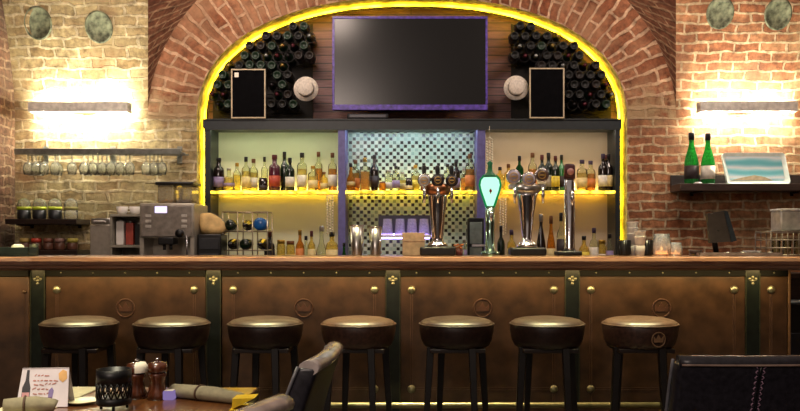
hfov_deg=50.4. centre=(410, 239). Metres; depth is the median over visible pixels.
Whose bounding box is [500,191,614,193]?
light
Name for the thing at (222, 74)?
wine bottle
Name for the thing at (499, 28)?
wall panel
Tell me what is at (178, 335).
bar stool
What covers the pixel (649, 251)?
cup holder
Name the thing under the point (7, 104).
wall
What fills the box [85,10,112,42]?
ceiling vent
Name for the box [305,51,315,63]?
wine bottle
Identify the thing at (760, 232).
wire basket
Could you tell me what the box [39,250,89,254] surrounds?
wall shelf
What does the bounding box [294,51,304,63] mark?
wine bottle
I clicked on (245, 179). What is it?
liquor bottle
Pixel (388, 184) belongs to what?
liquor bottle
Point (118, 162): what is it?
bowl
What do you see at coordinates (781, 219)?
tub
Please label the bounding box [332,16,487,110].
television
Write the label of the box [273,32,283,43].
wine bottle
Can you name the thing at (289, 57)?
wine bottle
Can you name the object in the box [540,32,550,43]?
wine bottle
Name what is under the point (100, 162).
bowl
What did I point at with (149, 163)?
bowl
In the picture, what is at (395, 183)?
liquor bottle
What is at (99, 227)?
coffee grinder
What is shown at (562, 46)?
wine bottle
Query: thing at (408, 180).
jar
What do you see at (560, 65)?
wine bottle
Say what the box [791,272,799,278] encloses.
countertop
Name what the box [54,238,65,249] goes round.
spice jar
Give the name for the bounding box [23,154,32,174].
wine glass
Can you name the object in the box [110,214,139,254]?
storage box
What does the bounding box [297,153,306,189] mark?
liquor bottle
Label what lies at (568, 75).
wine bottle
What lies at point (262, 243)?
wine bottle
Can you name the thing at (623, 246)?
cup holder
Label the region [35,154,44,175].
wine glass
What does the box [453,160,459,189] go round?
liquor bottle
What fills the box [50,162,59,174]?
bowl
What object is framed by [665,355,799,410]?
dining chair
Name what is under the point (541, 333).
bar stool
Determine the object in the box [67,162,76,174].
bowl
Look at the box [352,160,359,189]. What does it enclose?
liquor bottle
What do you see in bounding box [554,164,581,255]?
tap
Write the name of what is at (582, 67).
wine bottle
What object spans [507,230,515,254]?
liquor bottle
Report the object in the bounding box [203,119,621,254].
bar cabinet
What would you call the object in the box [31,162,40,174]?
bowl
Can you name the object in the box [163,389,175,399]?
votive candle
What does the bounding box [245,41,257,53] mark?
wine bottle
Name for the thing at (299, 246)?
liquor bottle
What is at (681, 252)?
candle jar
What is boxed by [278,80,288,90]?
wine bottle
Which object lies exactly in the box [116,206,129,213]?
coffee cup
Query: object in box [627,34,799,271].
wall
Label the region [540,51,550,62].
wine bottle
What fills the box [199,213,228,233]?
cloth bag
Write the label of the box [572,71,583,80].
wine bottle
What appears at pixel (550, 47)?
wine bottle
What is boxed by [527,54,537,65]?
wine bottle
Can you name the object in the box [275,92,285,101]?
wine bottle
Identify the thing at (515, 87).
hat
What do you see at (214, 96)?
wine bottle
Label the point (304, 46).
wine bottle
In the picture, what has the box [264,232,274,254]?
liquor bottle
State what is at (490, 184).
tap
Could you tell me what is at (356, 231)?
cocktail shaker
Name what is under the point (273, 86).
wine bottle
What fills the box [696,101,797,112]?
wall lamp
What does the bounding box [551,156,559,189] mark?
liquor bottle
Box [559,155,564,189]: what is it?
liquor bottle
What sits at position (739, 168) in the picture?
picture
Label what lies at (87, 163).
bowl
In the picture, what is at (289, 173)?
liquor bottle
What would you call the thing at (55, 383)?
tent card
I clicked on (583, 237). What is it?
liquor bottle
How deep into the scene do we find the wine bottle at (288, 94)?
7.07 m
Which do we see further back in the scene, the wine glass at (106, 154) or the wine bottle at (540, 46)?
the wine bottle at (540, 46)
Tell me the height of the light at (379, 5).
2.234 m
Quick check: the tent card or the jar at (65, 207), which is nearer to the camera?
the tent card
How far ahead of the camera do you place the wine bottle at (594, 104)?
7.06 m
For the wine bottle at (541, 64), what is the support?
in the wine rack at (519, 108)
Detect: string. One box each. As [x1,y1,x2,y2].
[326,195,333,235]
[486,126,492,170]
[499,198,506,235]
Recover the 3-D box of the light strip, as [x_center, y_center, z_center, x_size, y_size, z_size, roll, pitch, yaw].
[0.008,-0.401,7.187,3.541,3.201,0.386,0,0,0]
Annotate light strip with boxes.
[197,0,626,239]
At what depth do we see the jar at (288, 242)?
6.84 m
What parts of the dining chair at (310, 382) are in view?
backrest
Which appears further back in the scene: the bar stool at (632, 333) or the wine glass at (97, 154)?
the wine glass at (97, 154)
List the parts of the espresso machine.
panel, coffee spout, hopper lid, steam knob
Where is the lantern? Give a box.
[95,366,131,410]
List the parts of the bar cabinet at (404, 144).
post, panel, post, panel, post, panel, post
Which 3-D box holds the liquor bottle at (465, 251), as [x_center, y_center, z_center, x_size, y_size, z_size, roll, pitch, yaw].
[0.460,0.092,6.860,0.064,0.316,0.064,0,0,0]
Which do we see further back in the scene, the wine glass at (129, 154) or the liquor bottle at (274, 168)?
the liquor bottle at (274, 168)
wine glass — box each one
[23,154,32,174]
[27,154,36,175]
[31,154,40,174]
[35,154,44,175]
[39,154,48,174]
[50,154,59,174]
[53,154,62,175]
[67,154,76,174]
[79,154,87,174]
[83,154,92,175]
[88,154,96,174]
[93,154,101,175]
[97,154,105,174]
[102,154,110,175]
[106,154,114,174]
[111,154,120,175]
[115,154,124,174]
[121,154,130,175]
[125,154,134,174]
[141,154,150,174]
[145,154,154,175]
[149,154,158,174]
[153,154,162,175]
[157,154,166,174]
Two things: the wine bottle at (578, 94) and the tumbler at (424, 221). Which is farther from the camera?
the wine bottle at (578, 94)
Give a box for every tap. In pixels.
[417,165,457,255]
[479,160,501,255]
[506,168,548,255]
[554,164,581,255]
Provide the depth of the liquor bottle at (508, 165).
7.23 m
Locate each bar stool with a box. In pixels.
[38,315,119,386]
[132,315,210,386]
[227,315,303,402]
[320,315,395,410]
[419,315,494,410]
[509,315,585,410]
[601,315,679,410]
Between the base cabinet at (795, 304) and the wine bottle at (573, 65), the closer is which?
the base cabinet at (795, 304)
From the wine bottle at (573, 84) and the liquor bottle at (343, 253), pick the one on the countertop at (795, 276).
the liquor bottle at (343, 253)
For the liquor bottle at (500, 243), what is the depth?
6.84 m
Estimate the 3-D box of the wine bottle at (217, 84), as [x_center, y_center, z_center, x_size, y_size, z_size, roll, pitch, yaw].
[-1.610,-1.293,7.195,0.074,0.073,0.284,0,0,0]
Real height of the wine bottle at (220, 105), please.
0.073 m
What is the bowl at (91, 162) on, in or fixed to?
on the wine glass at (92, 154)
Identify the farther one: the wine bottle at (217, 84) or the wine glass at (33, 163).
the wine bottle at (217, 84)
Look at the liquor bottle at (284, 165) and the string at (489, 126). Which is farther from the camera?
the liquor bottle at (284, 165)
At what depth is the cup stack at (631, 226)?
5.50 m
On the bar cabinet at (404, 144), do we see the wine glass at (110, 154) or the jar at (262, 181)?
the jar at (262, 181)
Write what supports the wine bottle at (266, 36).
in the wine rack at (305, 69)
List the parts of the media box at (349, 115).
panel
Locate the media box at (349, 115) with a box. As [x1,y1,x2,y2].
[347,113,388,118]
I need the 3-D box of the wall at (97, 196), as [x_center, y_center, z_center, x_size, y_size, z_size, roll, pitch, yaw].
[-1.626,-0.738,7.000,3.268,3.876,0.001,0,0,0]
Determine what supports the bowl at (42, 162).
on the wine glass at (43, 154)
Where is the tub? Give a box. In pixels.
[770,209,799,230]
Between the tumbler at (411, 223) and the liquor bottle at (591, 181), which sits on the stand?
the tumbler at (411, 223)
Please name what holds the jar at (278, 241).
on the countertop at (795, 276)
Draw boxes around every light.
[203,4,620,239]
[210,191,337,193]
[345,191,476,193]
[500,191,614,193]
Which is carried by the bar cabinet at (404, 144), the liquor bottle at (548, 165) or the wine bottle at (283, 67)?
the liquor bottle at (548, 165)
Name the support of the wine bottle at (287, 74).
in the wine rack at (305, 69)
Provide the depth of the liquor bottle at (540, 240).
6.84 m
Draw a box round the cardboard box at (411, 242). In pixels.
[402,233,424,255]
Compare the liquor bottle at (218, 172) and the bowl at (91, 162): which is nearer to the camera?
the bowl at (91, 162)
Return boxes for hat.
[294,77,317,100]
[504,76,527,99]
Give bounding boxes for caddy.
[0,244,38,255]
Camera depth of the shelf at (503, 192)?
7.05 m
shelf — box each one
[5,219,89,227]
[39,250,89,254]
[211,190,337,195]
[346,190,476,195]
[499,190,614,195]
[670,175,799,195]
[755,231,799,231]
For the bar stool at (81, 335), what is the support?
on the floor
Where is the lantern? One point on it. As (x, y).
(118, 376)
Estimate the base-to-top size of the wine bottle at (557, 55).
0.073 m
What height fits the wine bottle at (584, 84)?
0.073 m
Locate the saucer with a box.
[68,397,95,404]
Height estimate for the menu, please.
0.034 m
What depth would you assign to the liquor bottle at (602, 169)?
7.11 m
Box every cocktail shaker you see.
[349,225,364,255]
[369,226,381,255]
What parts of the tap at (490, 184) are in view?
spout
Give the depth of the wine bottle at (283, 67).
7.15 m
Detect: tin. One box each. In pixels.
[116,220,125,244]
[126,221,134,244]
[135,223,139,244]
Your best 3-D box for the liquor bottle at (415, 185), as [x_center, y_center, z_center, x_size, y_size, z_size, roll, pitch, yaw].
[0.038,-0.525,7.215,0.075,0.226,0.075,0,0,0]
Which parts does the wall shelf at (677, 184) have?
rail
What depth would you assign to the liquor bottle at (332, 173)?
7.11 m
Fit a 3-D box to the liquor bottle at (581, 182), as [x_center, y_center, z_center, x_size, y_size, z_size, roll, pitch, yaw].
[1.436,-0.543,7.140,0.091,0.262,0.091,0,0,0]
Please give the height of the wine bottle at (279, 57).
0.073 m
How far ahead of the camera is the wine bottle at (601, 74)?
7.06 m
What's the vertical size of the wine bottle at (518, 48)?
0.073 m
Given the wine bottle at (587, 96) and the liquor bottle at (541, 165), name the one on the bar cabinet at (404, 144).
the liquor bottle at (541, 165)
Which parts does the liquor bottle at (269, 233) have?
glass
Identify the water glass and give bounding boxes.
[772,241,780,252]
[783,241,791,253]
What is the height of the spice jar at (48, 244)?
0.093 m
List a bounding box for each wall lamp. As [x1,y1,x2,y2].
[28,102,131,113]
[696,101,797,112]
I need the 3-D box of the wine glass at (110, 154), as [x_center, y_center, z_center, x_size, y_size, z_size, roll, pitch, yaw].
[-2.357,-0.609,6.678,0.074,0.187,0.073,0,0,0]
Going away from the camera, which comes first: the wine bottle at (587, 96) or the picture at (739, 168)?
the picture at (739, 168)
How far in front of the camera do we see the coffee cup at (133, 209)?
6.62 m
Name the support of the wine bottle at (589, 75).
in the wine rack at (519, 108)
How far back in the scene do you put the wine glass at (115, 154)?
6.78 m
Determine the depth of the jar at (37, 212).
6.76 m
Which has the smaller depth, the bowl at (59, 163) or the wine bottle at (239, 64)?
the bowl at (59, 163)
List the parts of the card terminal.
bar trim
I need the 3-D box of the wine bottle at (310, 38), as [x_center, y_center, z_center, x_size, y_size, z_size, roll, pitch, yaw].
[-0.845,-1.698,7.194,0.074,0.073,0.290,0,0,0]
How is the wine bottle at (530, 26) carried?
in the wine rack at (519, 108)
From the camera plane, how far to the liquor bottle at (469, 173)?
7.11 m
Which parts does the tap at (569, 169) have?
spout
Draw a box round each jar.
[17,198,30,218]
[19,238,30,246]
[31,238,41,249]
[32,198,46,218]
[43,238,53,249]
[48,198,61,218]
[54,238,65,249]
[64,198,77,218]
[67,238,77,249]
[259,178,266,189]
[277,240,284,245]
[286,241,294,254]
[379,182,385,189]
[406,178,411,189]
[598,240,605,254]
[653,234,670,255]
[668,242,682,255]
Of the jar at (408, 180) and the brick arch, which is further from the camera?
the jar at (408, 180)
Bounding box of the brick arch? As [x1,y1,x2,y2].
[148,0,675,118]
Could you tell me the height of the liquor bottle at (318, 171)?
0.337 m
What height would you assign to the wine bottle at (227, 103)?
0.073 m
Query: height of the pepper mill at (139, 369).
0.112 m
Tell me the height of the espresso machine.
0.694 m
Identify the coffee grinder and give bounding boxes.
[90,218,109,254]
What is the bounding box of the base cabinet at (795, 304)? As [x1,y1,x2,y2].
[791,300,799,354]
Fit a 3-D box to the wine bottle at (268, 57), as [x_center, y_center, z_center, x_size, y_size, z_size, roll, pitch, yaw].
[-1.205,-1.536,7.203,0.074,0.073,0.290,0,0,0]
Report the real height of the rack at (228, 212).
0.472 m
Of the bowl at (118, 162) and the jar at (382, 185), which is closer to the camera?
the bowl at (118, 162)
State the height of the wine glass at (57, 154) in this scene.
0.187 m
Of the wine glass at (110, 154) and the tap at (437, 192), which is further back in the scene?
the wine glass at (110, 154)
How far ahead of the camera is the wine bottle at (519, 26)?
7.06 m
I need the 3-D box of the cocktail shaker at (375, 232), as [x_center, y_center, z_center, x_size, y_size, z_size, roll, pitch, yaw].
[-0.230,0.007,5.500,0.093,0.187,0.093,0,0,0]
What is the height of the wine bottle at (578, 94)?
0.073 m
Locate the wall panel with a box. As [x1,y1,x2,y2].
[208,9,615,118]
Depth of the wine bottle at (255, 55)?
7.08 m
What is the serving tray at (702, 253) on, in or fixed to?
on the bar counter at (721, 305)
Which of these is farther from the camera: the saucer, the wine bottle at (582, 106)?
the wine bottle at (582, 106)
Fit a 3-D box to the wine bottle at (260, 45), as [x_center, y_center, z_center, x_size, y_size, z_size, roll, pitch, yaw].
[-1.250,-1.617,7.197,0.074,0.073,0.284,0,0,0]
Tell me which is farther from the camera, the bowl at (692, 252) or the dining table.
the bowl at (692, 252)
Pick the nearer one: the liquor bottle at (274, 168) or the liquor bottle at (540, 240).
the liquor bottle at (540, 240)
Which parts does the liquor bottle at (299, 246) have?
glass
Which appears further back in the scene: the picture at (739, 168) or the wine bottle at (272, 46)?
the wine bottle at (272, 46)
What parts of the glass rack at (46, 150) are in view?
rail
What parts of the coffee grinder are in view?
lid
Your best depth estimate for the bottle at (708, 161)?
6.80 m
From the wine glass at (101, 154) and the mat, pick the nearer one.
the mat
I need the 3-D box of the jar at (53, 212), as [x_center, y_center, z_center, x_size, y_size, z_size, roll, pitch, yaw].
[-2.848,-0.249,6.800,0.107,0.168,0.107,0,0,0]
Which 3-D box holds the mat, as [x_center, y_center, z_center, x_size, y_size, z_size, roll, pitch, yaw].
[-1.020,0.449,2.248,0.150,0.002,0.695,0,0,0]
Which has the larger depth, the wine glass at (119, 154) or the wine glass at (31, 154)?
the wine glass at (31, 154)
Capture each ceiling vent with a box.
[24,6,51,39]
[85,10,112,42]
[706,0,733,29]
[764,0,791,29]
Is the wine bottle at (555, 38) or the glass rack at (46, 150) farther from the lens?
the wine bottle at (555, 38)
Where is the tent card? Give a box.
[18,367,74,406]
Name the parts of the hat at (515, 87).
crown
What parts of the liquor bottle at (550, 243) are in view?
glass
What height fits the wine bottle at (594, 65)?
0.073 m
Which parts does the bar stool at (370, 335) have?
leg, leg, seat, seat, seat, leg, leg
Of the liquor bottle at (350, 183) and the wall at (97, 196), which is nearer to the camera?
the wall at (97, 196)
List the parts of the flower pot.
pot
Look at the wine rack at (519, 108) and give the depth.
7.34 m
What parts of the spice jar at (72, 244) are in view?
lid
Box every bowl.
[23,162,32,174]
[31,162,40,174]
[35,164,44,175]
[39,162,48,174]
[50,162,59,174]
[53,163,62,175]
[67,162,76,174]
[79,162,87,174]
[83,163,92,175]
[88,162,96,174]
[97,162,105,174]
[106,162,114,174]
[111,163,120,175]
[115,162,124,174]
[125,162,134,174]
[141,162,150,174]
[145,163,154,175]
[149,162,158,174]
[153,163,162,175]
[157,162,166,174]
[688,250,702,254]
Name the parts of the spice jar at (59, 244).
lid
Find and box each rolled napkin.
[2,395,57,410]
[169,384,243,402]
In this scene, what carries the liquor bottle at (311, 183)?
on the bar cabinet at (404, 144)
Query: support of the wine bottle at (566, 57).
in the wine rack at (519, 108)
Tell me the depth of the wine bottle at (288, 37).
7.06 m
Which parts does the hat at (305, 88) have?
crown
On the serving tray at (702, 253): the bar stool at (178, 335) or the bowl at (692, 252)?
the bowl at (692, 252)
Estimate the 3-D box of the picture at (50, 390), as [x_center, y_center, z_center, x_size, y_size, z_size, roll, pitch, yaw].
[-0.970,0.413,2.290,0.013,0.030,0.011,0,0,-6]
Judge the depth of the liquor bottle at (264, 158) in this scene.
7.22 m
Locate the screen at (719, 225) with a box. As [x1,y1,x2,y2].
[706,211,736,251]
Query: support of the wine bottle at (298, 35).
in the wine rack at (305, 69)
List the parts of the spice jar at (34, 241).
lid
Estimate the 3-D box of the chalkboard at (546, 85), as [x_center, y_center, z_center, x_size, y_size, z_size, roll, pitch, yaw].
[1.120,-1.210,7.010,0.288,0.416,0.020,0,0,0]
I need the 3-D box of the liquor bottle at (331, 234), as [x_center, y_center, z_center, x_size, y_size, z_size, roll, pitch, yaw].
[-0.638,0.092,6.860,0.095,0.316,0.095,0,0,0]
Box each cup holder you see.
[617,240,630,255]
[644,240,653,255]
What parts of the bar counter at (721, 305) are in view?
panel, post, panel, post, panel, post, panel, post, panel, post, panel, trim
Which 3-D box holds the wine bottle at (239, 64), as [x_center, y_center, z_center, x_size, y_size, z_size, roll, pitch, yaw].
[-1.430,-1.455,7.203,0.074,0.073,0.284,0,0,0]
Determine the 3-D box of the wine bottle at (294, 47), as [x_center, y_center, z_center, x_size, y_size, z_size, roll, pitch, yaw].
[-0.980,-1.617,7.193,0.074,0.073,0.290,0,0,0]
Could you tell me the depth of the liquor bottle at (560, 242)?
6.83 m
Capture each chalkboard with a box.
[231,69,265,118]
[529,68,563,118]
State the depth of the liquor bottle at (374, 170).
7.19 m
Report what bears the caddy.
on the bar counter at (721, 305)
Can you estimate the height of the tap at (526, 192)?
0.563 m
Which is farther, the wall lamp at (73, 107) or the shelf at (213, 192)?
the shelf at (213, 192)
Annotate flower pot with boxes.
[454,244,463,255]
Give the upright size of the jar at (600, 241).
0.252 m
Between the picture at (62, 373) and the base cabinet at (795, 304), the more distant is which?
the base cabinet at (795, 304)
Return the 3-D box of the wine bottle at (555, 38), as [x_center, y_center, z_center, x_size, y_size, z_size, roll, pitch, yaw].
[1.222,-1.698,7.212,0.074,0.073,0.290,0,0,0]
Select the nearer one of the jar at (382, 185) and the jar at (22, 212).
the jar at (22, 212)
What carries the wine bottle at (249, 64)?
in the wine rack at (305, 69)
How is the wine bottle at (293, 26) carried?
in the wine rack at (305, 69)
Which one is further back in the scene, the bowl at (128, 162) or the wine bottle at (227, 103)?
the wine bottle at (227, 103)
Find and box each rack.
[14,146,188,162]
[208,24,315,118]
[222,211,272,254]
[508,24,615,118]
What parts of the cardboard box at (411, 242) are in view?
lid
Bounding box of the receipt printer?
[198,234,226,254]
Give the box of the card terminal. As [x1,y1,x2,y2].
[467,218,484,254]
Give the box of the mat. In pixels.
[0,387,95,410]
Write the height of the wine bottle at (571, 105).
0.073 m
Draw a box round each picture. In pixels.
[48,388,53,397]
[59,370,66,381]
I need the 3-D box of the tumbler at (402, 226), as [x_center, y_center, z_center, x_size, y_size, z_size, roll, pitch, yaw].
[-0.087,-0.104,6.730,0.088,0.130,0.088,0,0,0]
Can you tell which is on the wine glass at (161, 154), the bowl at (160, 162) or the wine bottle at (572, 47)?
the bowl at (160, 162)
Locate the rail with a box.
[330,402,660,410]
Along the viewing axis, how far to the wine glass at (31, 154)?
6.78 m
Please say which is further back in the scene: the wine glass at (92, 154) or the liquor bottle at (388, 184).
the liquor bottle at (388, 184)
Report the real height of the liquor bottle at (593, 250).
0.349 m
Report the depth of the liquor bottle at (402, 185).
7.18 m
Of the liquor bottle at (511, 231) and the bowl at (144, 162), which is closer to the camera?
the bowl at (144, 162)
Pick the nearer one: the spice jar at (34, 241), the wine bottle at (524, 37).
the spice jar at (34, 241)
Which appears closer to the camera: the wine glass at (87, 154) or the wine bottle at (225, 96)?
the wine glass at (87, 154)
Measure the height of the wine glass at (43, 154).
0.187 m
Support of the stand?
on the countertop at (795, 276)
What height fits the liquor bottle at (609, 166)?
0.313 m
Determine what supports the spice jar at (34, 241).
on the wall shelf at (41, 252)
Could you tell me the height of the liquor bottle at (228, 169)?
0.194 m
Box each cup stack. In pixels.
[627,222,637,254]
[634,231,645,255]
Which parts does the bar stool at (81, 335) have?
leg, leg, seat, seat, seat, leg, leg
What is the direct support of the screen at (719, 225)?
on the bar counter at (721, 305)
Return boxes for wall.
[0,0,14,246]
[2,0,799,118]
[15,34,196,249]
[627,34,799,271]
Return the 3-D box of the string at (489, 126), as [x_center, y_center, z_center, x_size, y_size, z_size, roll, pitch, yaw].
[0.647,-0.728,7.014,0.064,0.433,0.023,0,0,0]
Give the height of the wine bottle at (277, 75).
0.073 m
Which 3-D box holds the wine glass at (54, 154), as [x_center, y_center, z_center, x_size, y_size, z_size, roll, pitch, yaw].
[-2.797,-0.609,6.678,0.074,0.187,0.073,0,0,0]
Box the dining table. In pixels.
[54,387,258,410]
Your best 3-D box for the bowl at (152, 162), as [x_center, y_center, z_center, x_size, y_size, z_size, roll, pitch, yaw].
[-2.019,-0.565,6.678,0.074,0.100,0.073,0,0,0]
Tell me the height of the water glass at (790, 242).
0.100 m
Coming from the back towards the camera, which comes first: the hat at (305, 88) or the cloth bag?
the hat at (305, 88)
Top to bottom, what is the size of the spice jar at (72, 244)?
0.093 m
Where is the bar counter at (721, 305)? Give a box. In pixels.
[0,255,799,410]
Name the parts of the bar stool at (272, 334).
leg, leg, seat, seat, seat, leg, leg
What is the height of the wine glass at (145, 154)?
0.187 m
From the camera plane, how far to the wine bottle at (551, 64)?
7.08 m
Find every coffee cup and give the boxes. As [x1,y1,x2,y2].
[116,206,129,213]
[129,206,139,213]
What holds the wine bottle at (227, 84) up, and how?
in the wine rack at (305, 69)
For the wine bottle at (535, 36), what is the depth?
7.07 m
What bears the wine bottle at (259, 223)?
in the rack at (228, 212)
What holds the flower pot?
on the bar counter at (721, 305)
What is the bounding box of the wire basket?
[755,231,799,255]
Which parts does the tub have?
lid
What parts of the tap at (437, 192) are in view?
lever, spout, lever, spout, lever, spout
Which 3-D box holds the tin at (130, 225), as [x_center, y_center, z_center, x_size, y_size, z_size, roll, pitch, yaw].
[-2.194,-0.054,6.650,0.060,0.186,0.060,0,0,0]
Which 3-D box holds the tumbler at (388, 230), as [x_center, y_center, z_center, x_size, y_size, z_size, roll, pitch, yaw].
[-0.186,-0.104,6.730,0.088,0.130,0.088,0,0,0]
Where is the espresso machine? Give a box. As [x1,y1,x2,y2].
[140,182,207,254]
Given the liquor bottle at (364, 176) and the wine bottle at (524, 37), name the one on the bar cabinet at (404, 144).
the liquor bottle at (364, 176)
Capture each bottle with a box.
[210,92,222,102]
[213,80,225,91]
[213,158,223,189]
[216,102,227,112]
[218,70,230,80]
[221,92,230,99]
[223,168,234,189]
[224,80,230,91]
[224,99,230,109]
[225,220,238,230]
[226,63,235,72]
[228,239,240,248]
[233,163,240,189]
[235,61,244,68]
[239,239,251,249]
[240,51,251,61]
[242,157,249,189]
[242,220,254,230]
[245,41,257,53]
[245,60,255,68]
[249,159,257,189]
[251,51,262,61]
[253,218,268,230]
[256,41,267,53]
[256,61,267,72]
[257,239,269,248]
[261,157,267,189]
[262,31,272,43]
[264,53,274,63]
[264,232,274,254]
[267,42,278,53]
[267,61,278,72]
[267,99,278,110]
[269,155,279,189]
[270,83,280,93]
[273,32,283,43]
[273,71,283,80]
[275,53,285,65]
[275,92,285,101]
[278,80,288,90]
[278,100,288,110]
[280,43,290,55]
[280,63,290,72]
[280,152,287,189]
[283,31,294,43]
[283,70,294,82]
[283,90,294,101]
[285,53,295,65]
[285,158,294,189]
[289,22,299,34]
[289,100,299,110]
[291,43,300,53]
[294,31,304,43]
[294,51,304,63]
[296,230,303,254]
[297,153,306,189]
[299,41,310,53]
[300,22,310,34]
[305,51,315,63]
[307,34,316,46]
[308,166,317,189]
[308,231,314,254]
[315,152,321,189]
[316,226,325,254]
[320,172,327,189]
[326,232,337,254]
[328,153,336,189]
[342,243,345,254]
[346,164,354,189]
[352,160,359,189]
[360,158,369,189]
[370,155,378,189]
[385,170,391,188]
[392,166,399,189]
[398,172,405,189]
[411,165,419,189]
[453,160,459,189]
[461,168,464,189]
[464,232,466,254]
[465,154,474,189]
[497,167,503,187]
[497,226,504,254]
[504,164,509,189]
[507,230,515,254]
[508,31,518,44]
[508,51,518,62]
[512,44,521,54]
[513,21,524,34]
[516,156,523,183]
[517,54,527,65]
[518,32,529,44]
[524,22,534,34]
[524,41,534,53]
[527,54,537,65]
[528,153,536,183]
[529,31,540,43]
[534,41,545,53]
[536,61,545,67]
[536,214,545,247]
[538,155,545,189]
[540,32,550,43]
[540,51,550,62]
[544,43,554,53]
[545,153,552,189]
[547,61,556,67]
[547,216,554,254]
[548,34,559,46]
[550,51,561,62]
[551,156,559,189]
[556,41,567,51]
[557,63,564,69]
[557,213,563,250]
[559,53,570,64]
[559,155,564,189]
[564,70,572,82]
[564,90,572,101]
[564,102,575,112]
[566,41,577,53]
[566,61,577,72]
[566,80,578,90]
[572,51,583,62]
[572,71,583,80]
[572,90,583,101]
[575,63,586,72]
[575,102,586,112]
[577,80,588,91]
[577,160,586,189]
[579,236,589,254]
[580,92,591,102]
[582,70,594,80]
[587,161,595,189]
[588,61,599,70]
[588,80,599,91]
[588,99,599,110]
[589,228,598,254]
[592,90,604,99]
[593,70,605,80]
[595,83,608,91]
[598,100,610,111]
[598,154,606,189]
[603,92,613,99]
[605,234,613,254]
[606,154,612,189]
[684,132,698,183]
[701,133,714,183]
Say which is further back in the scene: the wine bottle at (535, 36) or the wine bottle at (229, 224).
the wine bottle at (535, 36)
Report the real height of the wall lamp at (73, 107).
0.080 m
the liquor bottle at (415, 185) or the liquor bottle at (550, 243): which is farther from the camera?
the liquor bottle at (415, 185)
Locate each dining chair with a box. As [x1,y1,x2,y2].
[233,394,294,410]
[285,341,343,410]
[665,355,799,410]
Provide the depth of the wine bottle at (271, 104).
7.06 m
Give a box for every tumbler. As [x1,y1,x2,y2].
[382,219,392,234]
[394,219,404,234]
[407,219,416,232]
[419,219,429,234]
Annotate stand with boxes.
[378,215,431,242]
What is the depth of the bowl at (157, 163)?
6.77 m
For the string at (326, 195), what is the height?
0.344 m
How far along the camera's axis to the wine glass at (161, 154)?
6.68 m
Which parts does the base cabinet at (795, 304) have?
door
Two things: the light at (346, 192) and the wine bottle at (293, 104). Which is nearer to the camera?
the light at (346, 192)
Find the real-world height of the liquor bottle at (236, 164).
0.244 m
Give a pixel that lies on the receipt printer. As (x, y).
(208, 244)
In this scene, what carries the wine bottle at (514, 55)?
in the wine rack at (519, 108)
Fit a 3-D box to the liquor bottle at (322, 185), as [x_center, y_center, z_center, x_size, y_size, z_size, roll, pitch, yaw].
[-0.731,-0.492,7.140,0.066,0.161,0.066,0,0,0]
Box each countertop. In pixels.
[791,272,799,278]
[791,272,799,299]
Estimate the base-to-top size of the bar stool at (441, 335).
0.776 m
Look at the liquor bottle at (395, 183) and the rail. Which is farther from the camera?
the liquor bottle at (395, 183)
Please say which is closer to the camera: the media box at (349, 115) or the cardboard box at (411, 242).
the cardboard box at (411, 242)
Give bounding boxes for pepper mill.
[126,359,146,399]
[147,358,167,400]
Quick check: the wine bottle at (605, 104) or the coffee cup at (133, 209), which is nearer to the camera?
the coffee cup at (133, 209)
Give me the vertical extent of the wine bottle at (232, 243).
0.083 m
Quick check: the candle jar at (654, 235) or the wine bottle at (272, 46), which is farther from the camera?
the wine bottle at (272, 46)
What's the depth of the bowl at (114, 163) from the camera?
6.77 m
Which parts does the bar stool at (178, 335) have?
leg, leg, seat, seat, seat, leg, leg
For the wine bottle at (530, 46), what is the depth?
7.07 m
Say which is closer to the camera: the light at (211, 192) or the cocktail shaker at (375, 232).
the cocktail shaker at (375, 232)
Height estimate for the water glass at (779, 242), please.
0.100 m
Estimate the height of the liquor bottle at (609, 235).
0.300 m
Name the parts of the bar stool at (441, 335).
leg, leg, seat, seat, seat, leg, leg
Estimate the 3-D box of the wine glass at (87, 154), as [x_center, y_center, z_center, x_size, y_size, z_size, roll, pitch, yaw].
[-2.575,-0.609,6.777,0.074,0.187,0.073,0,0,0]
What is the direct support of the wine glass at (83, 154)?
hanging from the glass rack at (46, 150)
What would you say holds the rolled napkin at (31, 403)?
on the mat
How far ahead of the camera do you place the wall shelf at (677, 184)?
6.73 m
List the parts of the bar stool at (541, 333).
leg, leg, seat, seat, seat, leg, leg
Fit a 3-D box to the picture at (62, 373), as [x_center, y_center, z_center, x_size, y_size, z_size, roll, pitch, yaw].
[-0.945,0.369,2.308,0.024,0.033,0.012,0,0,-6]
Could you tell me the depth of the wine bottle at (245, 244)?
6.58 m
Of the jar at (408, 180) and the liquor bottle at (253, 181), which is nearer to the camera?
the jar at (408, 180)
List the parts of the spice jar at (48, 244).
lid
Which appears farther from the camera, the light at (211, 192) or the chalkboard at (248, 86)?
the light at (211, 192)
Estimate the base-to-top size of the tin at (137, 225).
0.174 m
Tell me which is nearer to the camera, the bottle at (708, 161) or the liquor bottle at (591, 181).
the bottle at (708, 161)
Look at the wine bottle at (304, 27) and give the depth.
7.07 m
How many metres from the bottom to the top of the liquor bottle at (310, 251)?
0.325 m
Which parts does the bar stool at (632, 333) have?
leg, leg, seat, seat, seat, leg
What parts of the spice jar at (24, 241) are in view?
lid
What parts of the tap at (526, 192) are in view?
spout, spout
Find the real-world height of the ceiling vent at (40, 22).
0.254 m
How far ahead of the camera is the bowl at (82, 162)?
6.67 m
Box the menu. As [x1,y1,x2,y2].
[229,394,257,410]
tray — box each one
[689,252,782,255]
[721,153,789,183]
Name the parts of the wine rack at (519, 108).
support rail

